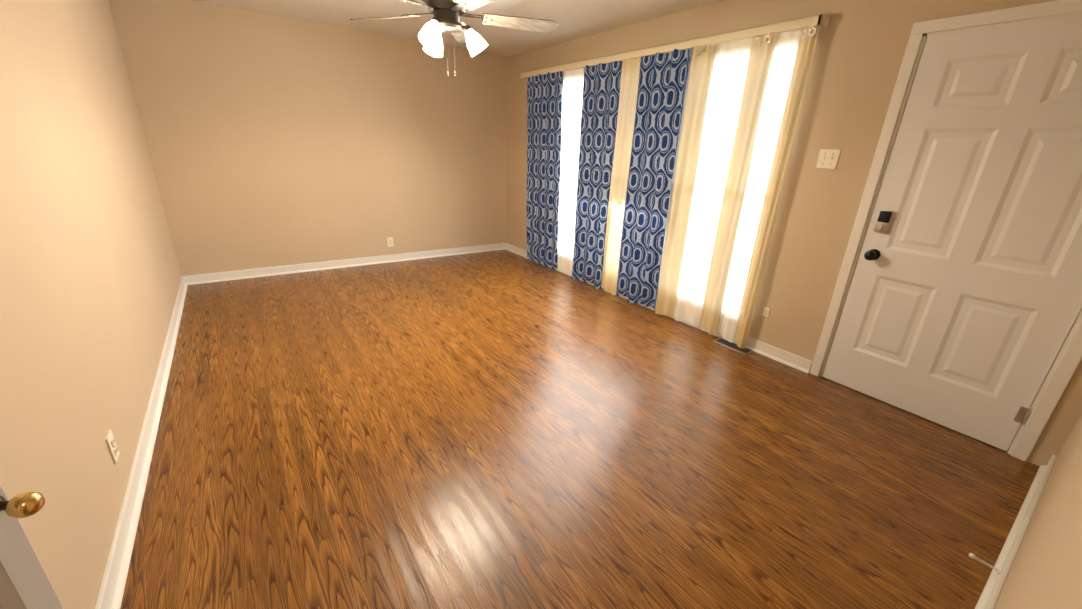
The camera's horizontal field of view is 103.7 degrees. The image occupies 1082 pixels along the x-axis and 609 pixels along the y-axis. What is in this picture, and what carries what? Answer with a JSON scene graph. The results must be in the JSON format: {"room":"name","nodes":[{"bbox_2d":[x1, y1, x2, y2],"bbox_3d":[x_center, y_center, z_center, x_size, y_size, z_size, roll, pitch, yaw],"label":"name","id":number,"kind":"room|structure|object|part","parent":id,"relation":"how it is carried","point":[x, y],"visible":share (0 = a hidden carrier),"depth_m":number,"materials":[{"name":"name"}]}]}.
{"room":"living room","nodes":[
{"label":"living room","id":0,"kind":"room"},
{"bbox_2d":[0,0,181,608],"bbox_3d":[-1.774,-0.211,0.906,0.760,2.440,7.156,-12,25,-33],"label":"wall","id":1,"kind":"structure","parent":0,"point":[90,276],"depth_m":1.58,"materials":[{"name":"beige paint"}]},
{"bbox_2d":[0,484,63,608],"bbox_3d":[-0.716,0.260,0.362,0.028,2.000,0.400,0,21,-5],"label":"door leaf","id":2,"kind":"structure","parent":1,"relation":"in","point":[25,582],"depth_m":0.59,"materials":[{"name":"white wood"}]},
{"bbox_2d":[0,492,44,517],"bbox_3d":[-0.694,0.264,0.560,0.058,0.032,0.047,-12,25,-33],"label":"door knob","id":3,"kind":"object","parent":2,"relation":"attached to","point":[25,504],"depth_m":0.55,"materials":[{"name":"gold metal"}]},
{"bbox_2d":[105,429,119,463],"bbox_3d":[-1.625,0.540,1.616,0.009,0.114,0.070,-12,25,-33],"label":"outlet","id":4,"kind":"object","parent":1,"relation":"attached to","point":[112,446],"visible":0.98,"depth_m":1.60,"materials":[{"name":"beige plastic"}]},
{"bbox_2d":[94,275,189,608],"bbox_3d":[-2.319,0.382,2.620,0.031,0.088,4.014,-12,25,-33],"label":"baseboard","id":5,"kind":"structure","parent":1,"relation":"attached to","point":[112,587],"depth_m":1.74,"materials":[{"name":"white wood"}]},
{"bbox_2d":[109,0,508,275],"bbox_3d":[-1.984,-1.664,4.779,3.644,2.440,0.140,-12,25,-33],"label":"wall","id":6,"kind":"structure","parent":0,"point":[273,140],"depth_m":4.38,"materials":[{"name":"beige paint"}]},
{"bbox_2d":[190,243,505,284],"bbox_3d":[-1.976,-0.538,5.129,3.540,0.088,0.031,-12,25,-33],"label":"baseboard","id":7,"kind":"structure","parent":6,"relation":"attached to","point":[297,268],"depth_m":4.86,"materials":[{"name":"white wood"}]},
{"bbox_2d":[387,237,393,246],"bbox_3d":[-1.830,-0.759,5.163,0.070,0.114,0.009,-12,25,-33],"label":"outlet","id":8,"kind":"object","parent":6,"relation":"attached to","point":[390,241],"visible":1,"depth_m":5.16,"materials":[{"name":"beige plastic"}]},
{"bbox_2d":[191,0,723,56],"bbox_3d":[0.080,-1.772,1.673,3.924,0.100,7.156,-12,25,-33],"label":"ceiling","id":9,"kind":"structure","parent":0,"point":[574,19],"depth_m":3.67,"materials":[{"name":"paint"}]},
{"bbox_2d":[350,0,557,75],"bbox_3d":[-0.510,-1.651,2.380,1.272,0.669,1.222,-12,25,-33],"label":"ceiling fan","id":10,"kind":"object","parent":9,"relation":"hanging from","point":[447,14],"visible":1,"depth_m":2.45,"materials":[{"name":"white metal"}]},
{"bbox_2d":[120,249,1039,608],"bbox_3d":[-0.025,0.606,2.559,3.924,0.100,7.156,-12,25,-33],"label":"floor","id":11,"kind":"structure","parent":0,"point":[500,429],"depth_m":2.02,"materials":[{"name":"brown wood"}]},
{"bbox_2d":[713,338,752,354],"bbox_3d":[1.507,0.324,3.340,0.116,0.010,0.280,-12,25,-33],"label":"floor vent","id":12,"kind":"object","parent":11,"relation":"in","point":[728,344],"visible":0.88,"depth_m":3.32,"materials":[{"name":"brown metal"}]},
{"bbox_2d":[506,0,1081,465],"bbox_3d":[1.576,-0.902,3.156,0.140,2.440,7.156,-12,25,-33],"label":"wall","id":13,"kind":"structure","parent":0,"point":[856,64],"depth_m":2.76,"materials":[{"name":"beige paint"}]},
{"bbox_2d":[506,243,812,373],"bbox_3d":[0.681,-0.203,4.546,0.031,0.088,4.171,-12,25,-33],"label":"baseboard","id":14,"kind":"structure","parent":13,"relation":"attached to","point":[802,364],"depth_m":3.19,"materials":[{"name":"white wood"}]},
{"bbox_2d":[562,54,772,304],"bbox_3d":[0.849,-1.225,4.138,0.140,1.820,2.960,-12,25,-33],"label":"window","id":15,"kind":"structure","parent":13,"relation":"in","point":[678,144],"depth_m":3.59,"materials":[{"name":"white"}]},
{"bbox_2d":[520,14,829,348],"bbox_3d":[0.689,-1.189,4.140,0.125,2.192,3.295,-12,25,-33],"label":"curtains","id":16,"kind":"object","parent":13,"relation":"hanging from","point":[601,156],"visible":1,"depth_m":3.56,"materials":[{"name":"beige fabric"}]},
{"bbox_3d":[0.743,-2.192,3.774,0.101,0.055,3.295,-12,25,-33],"label":"rail","id":17,"kind":"part","parent":16,"relation":"part of","materials":[{"name":"beige"}]},
{"bbox_2d":[762,307,769,316],"bbox_3d":[1.676,0.055,3.164,0.009,0.071,0.043,-12,25,-33],"label":"outlet","id":18,"kind":"object","parent":13,"relation":"attached to","point":[766,310],"visible":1,"depth_m":3.16,"materials":[{"name":"beige plastic"}]},
{"bbox_2d":[816,149,840,168],"bbox_3d":[1.800,-0.914,2.671,0.020,0.114,0.116,-12,25,-33],"label":"switch plate","id":19,"kind":"object","parent":13,"relation":"attached to","point":[828,158],"visible":1,"depth_m":2.67,"materials":[{"name":"beige plastic"}]},
{"bbox_2d":[810,0,1081,460],"bbox_3d":[2.286,-0.353,2.251,0.157,2.101,1.052,-12,25,-33],"label":"door frame","id":20,"kind":"structure","parent":13,"relation":"attached to","point":[1065,364],"depth_m":2.21,"materials":[{"name":"white paint"},{"name":"wood"}]},
{"bbox_2d":[822,16,1081,450],"bbox_3d":[2.227,-0.309,2.218,0.121,2.025,0.916,-12,25,-33],"label":"entry door","id":21,"kind":"structure","parent":13,"relation":"in","point":[962,307],"depth_m":2.20,"materials":[{"name":"white paint"}]},
{"bbox_3d":[2.220,-0.297,2.193,0.079,1.670,0.880,-12,25,-33],"label":"entry door hardware","id":22,"kind":"part","parent":21,"relation":"part of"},
{"bbox_2d":[994,413,1081,608],"bbox_3d":[1.133,0.011,0.652,3.644,2.440,0.120,-12,25,-33],"label":"wall","id":23,"kind":"structure","parent":0,"point":[1045,571],"depth_m":0.82,"materials":[{"name":"beige paint"}]},
{"bbox_2d":[975,455,1056,608],"bbox_3d":[1.332,1.029,1.316,2.932,0.088,0.031,-12,25,-33],"label":"baseboard","id":24,"kind":"structure","parent":23,"relation":"attached to","point":[992,589],"depth_m":1.65,"materials":[{"name":"white wood"}]},
{"bbox_2d":[969,553,1001,574],"bbox_3d":[1.621,0.944,1.554,0.026,0.025,0.086,-12,25,-33],"label":"door stop","id":25,"kind":"object","parent":24,"relation":"attached to","point":[972,555],"visible":1,"depth_m":1.55,"materials":[{"name":"white metal"}]}
]}

